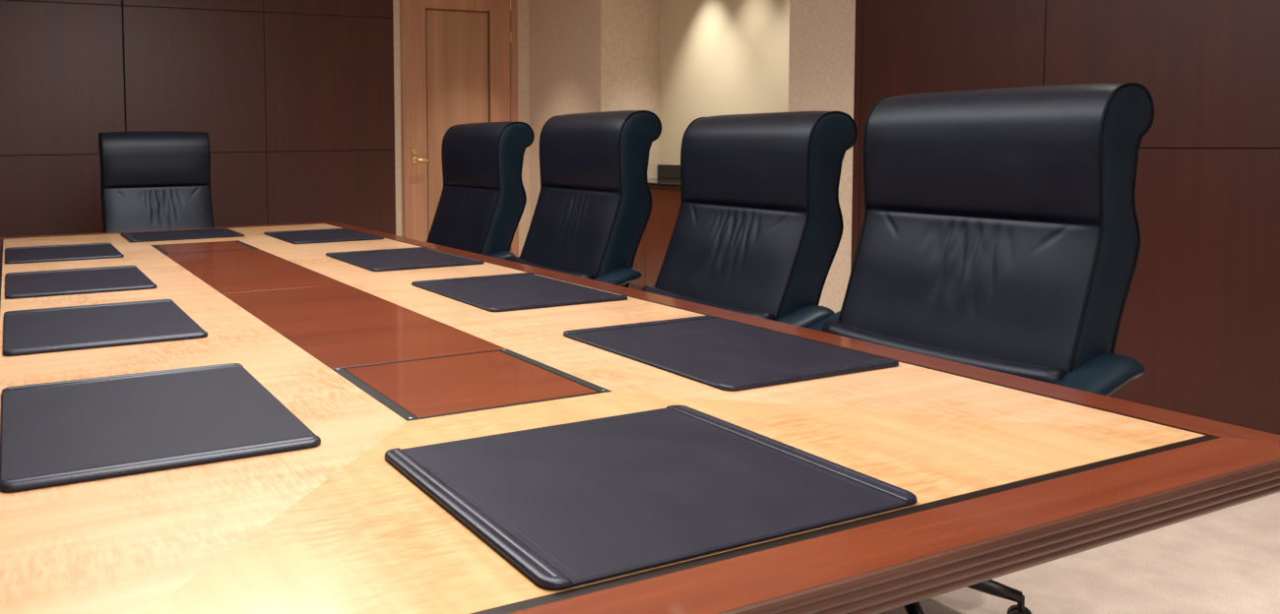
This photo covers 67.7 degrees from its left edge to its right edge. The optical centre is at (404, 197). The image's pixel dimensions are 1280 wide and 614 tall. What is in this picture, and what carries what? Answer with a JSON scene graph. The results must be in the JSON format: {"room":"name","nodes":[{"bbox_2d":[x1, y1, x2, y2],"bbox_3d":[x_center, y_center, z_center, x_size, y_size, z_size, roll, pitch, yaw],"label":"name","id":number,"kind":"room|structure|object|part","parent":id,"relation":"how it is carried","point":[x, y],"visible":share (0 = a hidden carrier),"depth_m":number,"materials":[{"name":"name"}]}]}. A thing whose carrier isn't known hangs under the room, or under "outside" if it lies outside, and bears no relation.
{"room":"conference room","nodes":[
{"label":"conference room","id":0,"kind":"room"},
{"bbox_2d":[0,0,529,256],"bbox_3d":[-2.048,-0.594,7.233,7.220,2.850,0.120,-2,4,-23],"label":"wall","id":1,"kind":"structure","parent":0,"point":[293,100],"depth_m":7.42,"materials":[{"name":"brown wood"}]},
{"bbox_2d":[399,0,518,256],"bbox_3d":[0.510,-0.593,8.301,1.180,2.660,0.158,-2,4,-23],"label":"door","id":2,"kind":"structure","parent":1,"relation":"in","point":[459,58],"depth_m":8.22,"materials":[{"name":"brown wood"}]},
{"bbox_3d":[0.153,-0.368,8.108,0.154,0.126,0.066,-2,4,-23],"label":"handle","id":3,"kind":"part","parent":2,"relation":"part of","materials":[{"name":"gold metal"}]},
{"bbox_3d":[0.487,-0.588,8.309,0.670,2.230,0.014,-2,4,-23],"label":"panel","id":4,"kind":"part","parent":2,"relation":"part of","materials":[{"name":"brown wood"}]},
{"bbox_2d":[528,0,660,225],"bbox_3d":[1.720,-0.696,8.192,0.700,2.850,1.130,-2,4,-23],"label":"wall","id":5,"kind":"structure","parent":0,"point":[585,56],"depth_m":7.73,"materials":[{"name":"beige paint"}]},
{"bbox_2d":[657,164,680,179],"bbox_3d":[2.558,-0.172,6.890,0.020,0.116,1.963,-2,4,-23],"label":"backsplash","id":6,"kind":"structure","parent":5,"relation":"attached to","point":[670,171],"depth_m":7.65,"materials":[{"name":"black stone"}]},
{"bbox_2d":[659,0,789,165],"bbox_3d":[2.632,-0.626,6.843,0.100,2.850,2.075,-2,4,-23],"label":"wall","id":7,"kind":"structure","parent":0,"point":[718,57],"depth_m":7.11,"materials":[{"name":"beige paint"}]},
{"bbox_2d":[788,0,855,313],"bbox_3d":[2.781,-0.555,5.623,0.600,2.850,0.485,-2,4,-23],"label":"wall pier","id":8,"kind":"object","parent":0,"point":[821,54],"visible":0.22,"depth_m":5.44,"materials":[{"name":"beige paint"}]},
{"bbox_2d":[850,0,1279,435],"bbox_3d":[3.795,-0.391,2.680,0.124,2.850,5.729,-2,4,-23],"label":"wall","id":9,"kind":"structure","parent":0,"point":[1200,316],"depth_m":3.84,"materials":[{"name":"brown wood"}]},
{"bbox_2d":[878,492,1279,613],"bbox_3d":[0.062,1.106,3.106,7.940,0.100,9.570,-2,4,-23],"label":"floor","id":10,"kind":"structure","parent":0,"point":[1225,561],"depth_m":2.56,"materials":[{"name":"carpet"}]},
{"bbox_2d":[98,130,214,232],"bbox_3d":[-1.460,0.261,5.561,0.830,1.330,0.827,-2,4,-23],"label":"chair","id":11,"kind":"object","parent":10,"relation":"on","point":[150,180],"visible":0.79,"depth_m":5.70,"materials":[{"name":"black leather"}]},
{"bbox_3d":[-1.861,0.002,5.635,0.009,0.797,0.330,-2,4,-23],"label":"panel","id":12,"kind":"part","parent":11,"relation":"part of","materials":[{"name":"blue leather"}]},
{"bbox_2d":[104,186,212,232],"bbox_3d":[-1.520,0.169,5.692,0.650,0.457,0.166,-2,4,-23],"label":"lumbar cushion","id":13,"kind":"object","parent":11,"relation":"on","point":[126,208],"depth_m":5.69,"materials":[{"name":"black leather"}]},
{"bbox_2d":[426,121,534,260],"bbox_3d":[0.163,0.278,4.839,0.834,1.344,0.830,-2,4,-23],"label":"chair","id":14,"kind":"object","parent":10,"relation":"on","point":[482,201],"visible":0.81,"depth_m":4.69,"materials":[{"name":"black leather"}]},
{"bbox_2d":[427,185,498,254],"bbox_3d":[0.291,0.177,4.888,0.166,0.457,0.650,0,3,-23],"label":"lumbar cushion","id":15,"kind":"object","parent":14,"relation":"on","point":[466,218],"depth_m":4.80,"materials":[{"name":"black leather"}]},
{"bbox_3d":[0.290,0.416,4.516,0.580,0.268,0.123,-2,4,-23],"label":"armrest","id":16,"kind":"part","parent":14,"relation":"part of","materials":[{"name":"blue leather"}]},
{"bbox_3d":[0.506,0.019,4.611,0.330,0.797,0.009,0,3,-23],"label":"panel","id":17,"kind":"part","parent":14,"relation":"part of","materials":[{"name":"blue leather"}]},
{"bbox_2d":[508,110,661,287],"bbox_3d":[0.592,0.308,4.048,0.834,1.368,0.830,-2,4,-21],"label":"chair","id":18,"kind":"object","parent":10,"relation":"on","point":[593,210],"visible":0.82,"depth_m":3.92,"materials":[{"name":"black leather"}]},
{"bbox_2d":[520,187,619,276],"bbox_3d":[0.720,0.196,4.092,0.166,0.457,0.650,0,3,-21],"label":"lumbar cushion","id":19,"kind":"object","parent":18,"relation":"on","point":[575,230],"depth_m":4.00,"materials":[{"name":"black leather"}]},
{"bbox_3d":[0.710,0.434,3.721,0.580,0.268,0.123,-2,4,-21],"label":"armrest","id":20,"kind":"part","parent":18,"relation":"part of","materials":[{"name":"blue leather"}]},
{"bbox_3d":[0.928,0.038,3.810,0.330,0.797,0.009,0,3,-21],"label":"panel","id":21,"kind":"part","parent":18,"relation":"part of","materials":[{"name":"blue leather"}]},
{"bbox_2d":[0,221,1279,613],"bbox_3d":[-0.427,0.680,3.272,2.077,0.742,4.826,-2,4,-23],"label":"conference table","id":22,"kind":"object","parent":10,"relation":"on","point":[1007,474],"visible":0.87,"depth_m":1.41,"materials":[{"name":"brown wood"}]},
{"bbox_2d":[4,243,124,263],"bbox_3d":[-1.599,0.258,4.270,0.492,0.011,0.602,-2,4,-23],"label":"desk pad","id":23,"kind":"object","parent":22,"relation":"on","point":[52,253],"visible":1,"depth_m":4.23,"materials":[{"name":"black leather"}]},
{"bbox_3d":[-1.712,0.243,4.530,0.491,0.010,0.034,-2,4,-23],"label":"rail","id":24,"kind":"part","parent":23,"relation":"part of","materials":[{"name":"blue leather"}]},
{"bbox_3d":[-1.486,0.272,4.011,0.491,0.010,0.034,-2,4,-23],"label":"rail","id":25,"kind":"part","parent":23,"relation":"part of","materials":[{"name":"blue leather"}]},
{"bbox_2d":[4,265,157,299],"bbox_3d":[-1.207,0.307,3.375,0.492,0.011,0.602,-2,4,-23],"label":"desk pad","id":26,"kind":"object","parent":22,"relation":"on","point":[24,285],"visible":1,"depth_m":3.33,"materials":[{"name":"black leather"}]},
{"bbox_3d":[-1.320,0.292,3.635,0.491,0.010,0.034,-2,4,-23],"label":"rail","id":27,"kind":"part","parent":26,"relation":"part of","materials":[{"name":"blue leather"}]},
{"bbox_3d":[-1.094,0.321,3.115,0.491,0.010,0.034,-2,4,-23],"label":"rail","id":28,"kind":"part","parent":26,"relation":"part of","materials":[{"name":"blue leather"}]},
{"bbox_2d":[2,299,207,356],"bbox_3d":[-0.851,0.352,2.550,0.492,0.011,0.602,-2,4,-23],"label":"desk pad","id":29,"kind":"object","parent":22,"relation":"on","point":[82,327],"visible":1,"depth_m":2.49,"materials":[{"name":"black leather"}]},
{"bbox_3d":[-0.964,0.337,2.810,0.491,0.010,0.034,-2,4,-23],"label":"rail","id":30,"kind":"part","parent":29,"relation":"part of","materials":[{"name":"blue leather"}]},
{"bbox_3d":[-0.738,0.366,2.290,0.491,0.010,0.034,-2,4,-23],"label":"rail","id":31,"kind":"part","parent":29,"relation":"part of","materials":[{"name":"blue leather"}]},
{"bbox_2d":[0,363,320,492],"bbox_3d":[-0.477,0.399,1.686,0.492,0.011,0.602,-2,4,-23],"label":"desk pad","id":32,"kind":"object","parent":22,"relation":"on","point":[72,431],"visible":1,"depth_m":1.61,"materials":[{"name":"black leather"}]},
{"bbox_3d":[-0.590,0.385,1.946,0.491,0.010,0.034,-2,4,-23],"label":"rail","id":33,"kind":"part","parent":32,"relation":"part of","materials":[{"name":"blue leather"}]},
{"bbox_3d":[-0.364,0.413,1.426,0.491,0.010,0.034,-2,4,-23],"label":"rail","id":34,"kind":"part","parent":32,"relation":"part of","materials":[{"name":"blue leather"}]},
{"bbox_2d":[120,227,244,242],"bbox_3d":[-1.238,0.206,5.067,0.602,0.011,0.492,-2,4,-23],"label":"desk pad","id":35,"kind":"object","parent":22,"relation":"on","point":[223,231],"visible":1,"depth_m":5.01,"materials":[{"name":"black leather"}]},
{"bbox_3d":[-1.499,0.215,4.954,0.034,0.010,0.491,-2,4,-23],"label":"rail","id":36,"kind":"part","parent":35,"relation":"part of","materials":[{"name":"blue leather"}]},
{"bbox_3d":[-0.978,0.196,5.179,0.034,0.010,0.491,-2,4,-23],"label":"rail","id":37,"kind":"part","parent":35,"relation":"part of","materials":[{"name":"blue leather"}]},
{"bbox_3d":[-0.654,0.301,3.722,0.444,0.030,1.228,-2,4,-23],"label":"panel","id":38,"kind":"part","parent":22,"relation":"part of","materials":[{"name":"red wood"}]},
{"bbox_2d":[263,228,383,244],"bbox_3d":[-0.442,0.206,4.914,0.492,0.011,0.602,-2,4,-23],"label":"desk pad","id":39,"kind":"object","parent":22,"relation":"on","point":[331,234],"visible":1,"depth_m":4.87,"materials":[{"name":"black leather"}]},
{"bbox_3d":[-0.555,0.191,5.174,0.491,0.010,0.034,-2,4,-23],"label":"rail","id":40,"kind":"part","parent":39,"relation":"part of","materials":[{"name":"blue leather"}]},
{"bbox_3d":[-0.330,0.220,4.654,0.491,0.010,0.034,-2,4,-23],"label":"rail","id":41,"kind":"part","parent":39,"relation":"part of","materials":[{"name":"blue leather"}]},
{"bbox_3d":[-0.184,0.360,2.638,0.444,0.030,1.134,-2,4,-23],"label":"panel","id":42,"kind":"part","parent":22,"relation":"part of","materials":[{"name":"red wood"}]},
{"bbox_2d":[325,247,484,271],"bbox_3d":[-0.012,0.261,3.908,0.492,0.011,0.602,-2,4,-23],"label":"desk pad","id":43,"kind":"object","parent":22,"relation":"on","point":[383,260],"visible":1,"depth_m":3.86,"materials":[{"name":"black leather"}]},
{"bbox_3d":[-0.125,0.246,4.167,0.491,0.010,0.034,-2,4,-23],"label":"rail","id":44,"kind":"part","parent":43,"relation":"part of","materials":[{"name":"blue leather"}]},
{"bbox_3d":[0.101,0.275,3.648,0.491,0.010,0.034,-2,4,-23],"label":"rail","id":45,"kind":"part","parent":43,"relation":"part of","materials":[{"name":"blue leather"}]},
{"bbox_2d":[411,272,627,312],"bbox_3d":[0.363,0.308,3.039,0.492,0.011,0.602,-2,4,-23],"label":"desk pad","id":46,"kind":"object","parent":22,"relation":"on","point":[522,290],"visible":1,"depth_m":2.99,"materials":[{"name":"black leather"}]},
{"bbox_3d":[0.250,0.294,3.299,0.491,0.010,0.034,-2,4,-23],"label":"rail","id":47,"kind":"part","parent":46,"relation":"part of","materials":[{"name":"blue leather"}]},
{"bbox_3d":[0.476,0.322,2.779,0.491,0.010,0.034,-2,4,-23],"label":"rail","id":48,"kind":"part","parent":46,"relation":"part of","materials":[{"name":"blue leather"}]},
{"bbox_2d":[384,405,917,589],"bbox_3d":[0.336,0.410,1.351,0.602,0.011,0.492,-2,4,-23],"label":"desk pad","id":49,"kind":"object","parent":22,"relation":"on","point":[572,504],"visible":1,"depth_m":1.28,"materials":[{"name":"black leather"}]},
{"bbox_3d":[0.075,0.419,1.238,0.034,0.010,0.491,-2,4,-23],"label":"rail","id":50,"kind":"part","parent":49,"relation":"part of","materials":[{"name":"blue leather"}]},
{"bbox_3d":[0.596,0.400,1.463,0.034,0.010,0.491,-2,4,-23],"label":"rail","id":51,"kind":"part","parent":49,"relation":"part of","materials":[{"name":"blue leather"}]},
{"bbox_2d":[563,316,898,390],"bbox_3d":[0.745,0.356,2.172,0.492,0.011,0.602,-2,4,-23],"label":"desk pad","id":52,"kind":"object","parent":22,"relation":"on","point":[712,351],"visible":1,"depth_m":2.11,"materials":[{"name":"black leather"}]},
{"bbox_3d":[0.632,0.341,2.432,0.491,0.010,0.034,-2,4,-23],"label":"rail","id":53,"kind":"part","parent":52,"relation":"part of","materials":[{"name":"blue leather"}]},
{"bbox_3d":[0.858,0.370,1.912,0.491,0.010,0.034,-2,4,-23],"label":"rail","id":54,"kind":"part","parent":52,"relation":"part of","materials":[{"name":"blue leather"}]},
{"bbox_3d":[-0.431,0.338,3.251,2.077,0.052,4.826,-2,4,-23],"label":"edge moulding","id":55,"kind":"part","parent":22,"relation":"part of","materials":[{"name":"brown wood"}]},
{"bbox_2d":[628,164,680,290],"bbox_3d":[2.302,0.293,6.804,0.590,1.028,1.963,-2,4,-23],"label":"credenza","id":56,"kind":"object","parent":10,"relation":"on","point":[665,190],"visible":0.16,"depth_m":7.05,"materials":[{"name":"brown wood"}]},
{"bbox_3d":[1.802,0.297,7.382,0.020,0.782,0.482,-2,4,-23],"label":"door","id":57,"kind":"part","parent":56,"relation":"part of","materials":[{"name":"brown wood"}]},
{"bbox_3d":[1.995,0.322,6.937,0.020,0.782,0.482,-2,4,-23],"label":"door","id":58,"kind":"part","parent":56,"relation":"part of","materials":[{"name":"brown wood"}]},
{"bbox_2d":[646,178,680,189],"bbox_3d":[2.298,-0.088,6.781,0.590,0.032,1.963,-2,4,-23],"label":"countertop","id":59,"kind":"structure","parent":56,"relation":"on","point":[652,182],"depth_m":6.98,"materials":[{"name":"black stone"}]},
{"bbox_2d":[640,111,857,328],"bbox_3d":[1.044,0.364,3.304,0.841,1.334,0.830,-2,4,-21],"label":"chair","id":60,"kind":"object","parent":10,"relation":"on","point":[758,228],"visible":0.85,"depth_m":3.20,"materials":[{"name":"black leather"}]},
{"bbox_2d":[655,202,806,316],"bbox_3d":[1.165,0.264,3.345,0.166,0.457,0.650,1,3,-21],"label":"lumbar cushion","id":61,"kind":"object","parent":60,"relation":"on","point":[749,257],"depth_m":3.26,"materials":[{"name":"black leather"}]},
{"bbox_3d":[1.158,0.504,2.976,0.580,0.268,0.123,-2,4,-21],"label":"armrest","id":62,"kind":"part","parent":60,"relation":"part of","materials":[{"name":"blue leather"}]},
{"bbox_3d":[1.376,0.109,3.064,0.330,0.797,0.009,1,3,-21],"label":"panel","id":63,"kind":"part","parent":60,"relation":"part of","materials":[{"name":"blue leather"}]},
{"bbox_2d":[807,82,1153,613],"bbox_3d":[1.363,0.394,2.439,0.827,1.370,0.830,-2,4,-24],"label":"chair","id":64,"kind":"object","parent":10,"relation":"on","point":[1000,232],"visible":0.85,"depth_m":2.37,"materials":[{"name":"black leather"}]},
{"bbox_3d":[1.211,0.486,2.765,0.580,0.268,0.123,-2,4,-24],"label":"armrest","id":65,"kind":"part","parent":64,"relation":"part of","materials":[{"name":"black leather"}]},
{"bbox_3d":[1.249,0.983,2.275,0.052,0.073,0.273,0,4,13],"label":"leg","id":66,"kind":"part","parent":64,"relation":"part of","materials":[{"name":"black plastic"}]},
{"bbox_2d":[840,209,1098,372],"bbox_3d":[1.498,0.285,2.494,0.166,0.457,0.650,-2,4,-24],"label":"lumbar cushion","id":67,"kind":"object","parent":64,"relation":"on","point":[1022,289],"depth_m":2.42,"materials":[{"name":"black leather"}]},
{"bbox_3d":[1.428,0.976,2.352,0.273,0.073,0.052,1,4,31],"label":"leg","id":68,"kind":"part","parent":64,"relation":"part of","materials":[{"name":"black plastic"}]},
{"bbox_3d":[1.499,0.522,2.120,0.580,0.268,0.123,-2,4,-24],"label":"armrest","id":69,"kind":"part","parent":64,"relation":"part of","materials":[{"name":"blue leather"}]},
{"bbox_3d":[1.714,0.124,2.220,0.330,0.797,0.009,-2,4,-24],"label":"panel","id":70,"kind":"part","parent":64,"relation":"part of","materials":[{"name":"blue leather"}]}
]}

